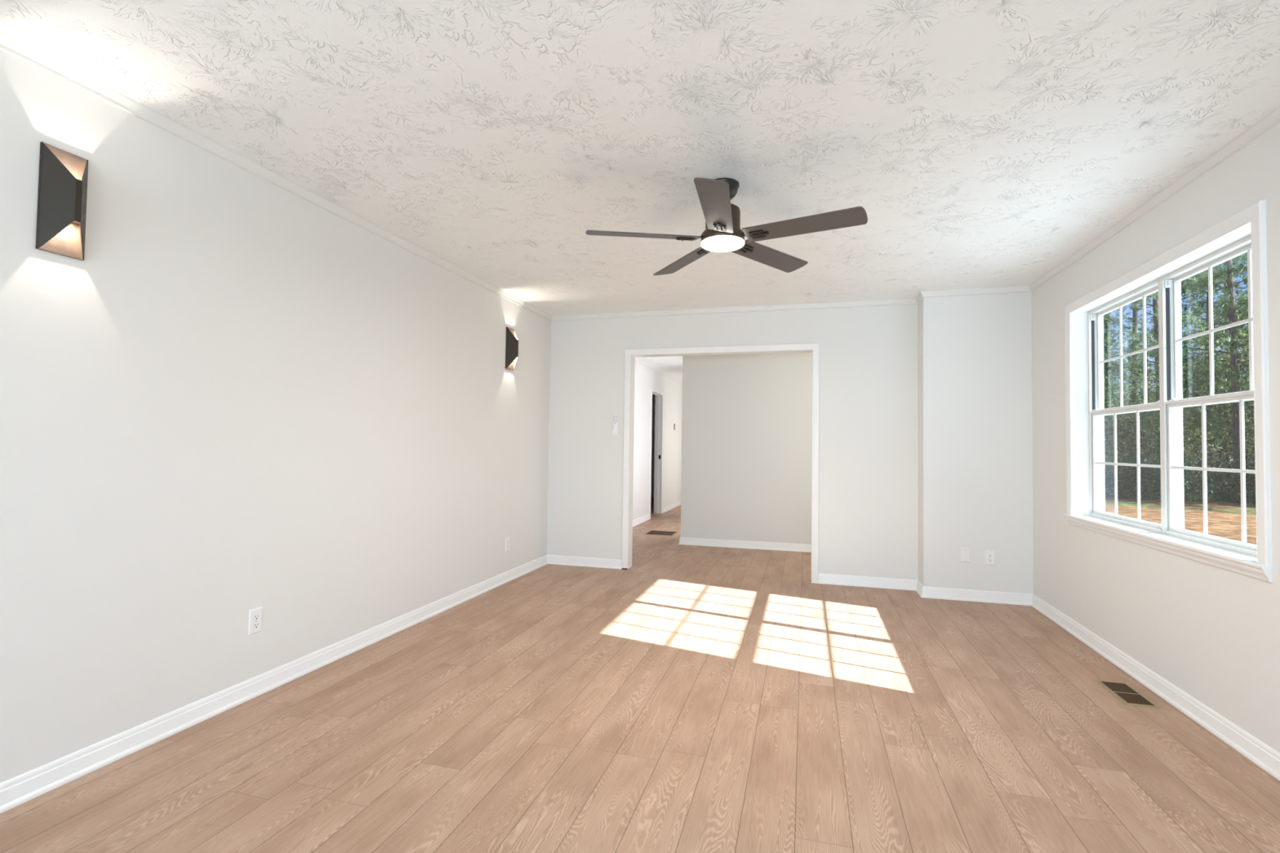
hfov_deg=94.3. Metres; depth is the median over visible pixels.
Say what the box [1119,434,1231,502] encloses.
shrub
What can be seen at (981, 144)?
ceiling
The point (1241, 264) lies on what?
pine tree
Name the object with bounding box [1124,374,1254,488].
broadleaf tree
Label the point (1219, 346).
broadleaf tree
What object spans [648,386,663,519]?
door
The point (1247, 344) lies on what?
pine tree
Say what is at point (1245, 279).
pine tree
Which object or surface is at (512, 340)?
wall sconce
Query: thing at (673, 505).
baseboard
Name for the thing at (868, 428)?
wall
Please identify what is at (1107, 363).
pine tree
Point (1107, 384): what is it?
broadleaf tree
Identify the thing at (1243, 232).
window
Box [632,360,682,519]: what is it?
wall
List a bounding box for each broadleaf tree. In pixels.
[1103,373,1155,462]
[1103,376,1156,474]
[1103,387,1144,471]
[1104,373,1207,490]
[1107,360,1231,483]
[1124,346,1232,479]
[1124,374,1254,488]
[1127,282,1254,464]
[1183,355,1254,477]
[1190,368,1254,464]
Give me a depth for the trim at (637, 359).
9.79 m
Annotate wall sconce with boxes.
[35,142,88,260]
[505,326,518,370]
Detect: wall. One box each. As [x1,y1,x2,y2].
[0,49,551,782]
[546,304,918,579]
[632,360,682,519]
[650,394,655,497]
[680,352,812,544]
[918,292,1033,594]
[1031,123,1279,752]
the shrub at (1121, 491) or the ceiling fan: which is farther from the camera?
the shrub at (1121, 491)
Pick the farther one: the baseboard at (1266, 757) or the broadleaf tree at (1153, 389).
the broadleaf tree at (1153, 389)
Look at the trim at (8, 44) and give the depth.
2.93 m
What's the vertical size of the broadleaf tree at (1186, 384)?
8.782 m
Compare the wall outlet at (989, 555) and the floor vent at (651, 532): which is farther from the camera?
the floor vent at (651, 532)
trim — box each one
[0,31,1279,320]
[635,357,682,384]
[644,355,682,364]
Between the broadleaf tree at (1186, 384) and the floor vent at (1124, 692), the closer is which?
the floor vent at (1124, 692)
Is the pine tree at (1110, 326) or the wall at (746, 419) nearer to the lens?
the wall at (746, 419)
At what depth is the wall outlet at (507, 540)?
5.05 m
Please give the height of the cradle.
0.143 m
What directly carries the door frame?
in the wall at (868, 428)
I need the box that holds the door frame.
[621,342,819,583]
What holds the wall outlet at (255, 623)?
attached to the wall at (242, 396)
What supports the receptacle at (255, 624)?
attached to the wall outlet at (255, 623)
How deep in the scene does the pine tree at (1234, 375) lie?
20.65 m
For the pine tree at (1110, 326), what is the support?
on the ground
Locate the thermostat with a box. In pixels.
[673,423,676,430]
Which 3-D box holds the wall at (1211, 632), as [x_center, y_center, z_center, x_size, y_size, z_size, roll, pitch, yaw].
[2.064,0.014,0.834,0.180,2.440,8.352,0,-2,16]
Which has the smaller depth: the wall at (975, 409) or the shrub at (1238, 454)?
the wall at (975, 409)
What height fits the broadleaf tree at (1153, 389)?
6.604 m
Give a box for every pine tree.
[1102,309,1155,439]
[1102,313,1151,386]
[1103,292,1244,462]
[1103,297,1203,456]
[1103,308,1154,459]
[1103,329,1125,400]
[1104,267,1248,476]
[1114,258,1253,487]
[1129,283,1244,464]
[1155,252,1253,411]
[1182,252,1254,462]
[1183,253,1248,472]
[1202,343,1249,385]
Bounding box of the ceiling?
[0,0,1279,381]
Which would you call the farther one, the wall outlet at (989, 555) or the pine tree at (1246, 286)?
the pine tree at (1246, 286)
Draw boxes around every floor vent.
[644,530,678,536]
[1094,680,1162,709]
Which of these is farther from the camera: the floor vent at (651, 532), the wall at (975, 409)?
the floor vent at (651, 532)
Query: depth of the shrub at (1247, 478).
19.20 m
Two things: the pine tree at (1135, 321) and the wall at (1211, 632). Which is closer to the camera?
the wall at (1211, 632)
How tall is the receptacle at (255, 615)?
0.027 m
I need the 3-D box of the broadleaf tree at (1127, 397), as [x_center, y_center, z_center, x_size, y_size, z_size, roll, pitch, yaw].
[27.740,-0.644,35.300,5.375,7.555,5.847,2,-2,-42]
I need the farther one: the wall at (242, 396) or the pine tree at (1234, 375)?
the pine tree at (1234, 375)
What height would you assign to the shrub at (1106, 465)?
2.316 m
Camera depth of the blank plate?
4.63 m
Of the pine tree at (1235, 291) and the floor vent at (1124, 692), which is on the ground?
the pine tree at (1235, 291)
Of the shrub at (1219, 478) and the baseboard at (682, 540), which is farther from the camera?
the shrub at (1219, 478)
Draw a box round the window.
[1064,200,1272,582]
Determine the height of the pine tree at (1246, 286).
16.366 m
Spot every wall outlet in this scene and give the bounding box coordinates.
[248,606,262,635]
[505,537,509,551]
[984,550,995,565]
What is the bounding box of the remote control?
[613,414,617,429]
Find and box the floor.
[0,497,1279,852]
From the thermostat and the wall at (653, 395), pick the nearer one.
the thermostat
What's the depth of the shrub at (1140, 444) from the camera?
21.20 m
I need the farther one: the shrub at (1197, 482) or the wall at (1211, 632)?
the shrub at (1197, 482)
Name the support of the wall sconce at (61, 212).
attached to the wall at (242, 396)
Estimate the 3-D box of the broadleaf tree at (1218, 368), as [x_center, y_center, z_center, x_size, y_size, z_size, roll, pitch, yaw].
[28.059,-0.181,25.872,5.603,6.016,7.140,1,-2,-16]
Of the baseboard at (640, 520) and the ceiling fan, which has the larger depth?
the baseboard at (640, 520)
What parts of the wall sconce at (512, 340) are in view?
plate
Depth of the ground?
15.44 m
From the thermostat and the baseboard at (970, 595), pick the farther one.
the thermostat
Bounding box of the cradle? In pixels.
[612,427,618,434]
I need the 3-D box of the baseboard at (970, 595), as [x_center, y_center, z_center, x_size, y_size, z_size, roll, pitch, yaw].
[2.263,1.314,4.814,1.558,0.086,0.255,0,-2,16]
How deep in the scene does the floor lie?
2.35 m
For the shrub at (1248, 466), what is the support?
on the ground
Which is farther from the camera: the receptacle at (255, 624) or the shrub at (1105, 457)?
the shrub at (1105, 457)
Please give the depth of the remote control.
5.67 m
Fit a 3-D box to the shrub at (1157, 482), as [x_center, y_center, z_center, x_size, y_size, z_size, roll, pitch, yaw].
[18.048,1.738,20.581,2.750,2.092,2.170,2,-2,-41]
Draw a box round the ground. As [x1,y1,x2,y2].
[1105,466,1256,545]
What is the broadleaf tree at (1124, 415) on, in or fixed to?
on the ground
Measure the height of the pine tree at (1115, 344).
14.520 m
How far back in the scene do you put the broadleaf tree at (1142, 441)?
24.36 m
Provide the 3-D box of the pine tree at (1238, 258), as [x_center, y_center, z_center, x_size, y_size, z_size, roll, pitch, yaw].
[37.191,-4.949,37.485,6.633,16.472,6.577,1,-2,-6]
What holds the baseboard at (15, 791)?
attached to the wall at (242, 396)
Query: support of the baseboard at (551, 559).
attached to the wall at (868, 428)
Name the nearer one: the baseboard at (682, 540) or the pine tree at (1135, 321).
the baseboard at (682, 540)
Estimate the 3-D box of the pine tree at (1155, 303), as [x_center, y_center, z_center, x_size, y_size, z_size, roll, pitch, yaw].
[21.087,-4.693,25.026,5.900,14.778,5.951,1,-2,1]
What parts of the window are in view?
frame, sash, sash, sill, frame, sash, sash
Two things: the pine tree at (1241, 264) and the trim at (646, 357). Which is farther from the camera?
the pine tree at (1241, 264)
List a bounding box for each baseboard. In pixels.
[0,555,547,813]
[546,554,622,568]
[632,513,649,527]
[662,500,680,512]
[678,537,811,552]
[818,573,1032,605]
[1031,594,1279,780]
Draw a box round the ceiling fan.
[586,177,867,275]
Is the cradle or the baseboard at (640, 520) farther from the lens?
the baseboard at (640, 520)
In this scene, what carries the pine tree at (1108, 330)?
on the ground
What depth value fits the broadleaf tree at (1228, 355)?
30.35 m
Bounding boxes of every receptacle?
[253,613,259,620]
[253,622,259,628]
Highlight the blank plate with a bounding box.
[960,546,970,562]
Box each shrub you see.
[1104,443,1147,497]
[1104,443,1159,498]
[1104,457,1124,489]
[1112,444,1159,497]
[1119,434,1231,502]
[1120,451,1199,499]
[1183,463,1227,500]
[1191,453,1255,503]
[1193,440,1255,502]
[1200,440,1255,503]
[1220,466,1255,502]

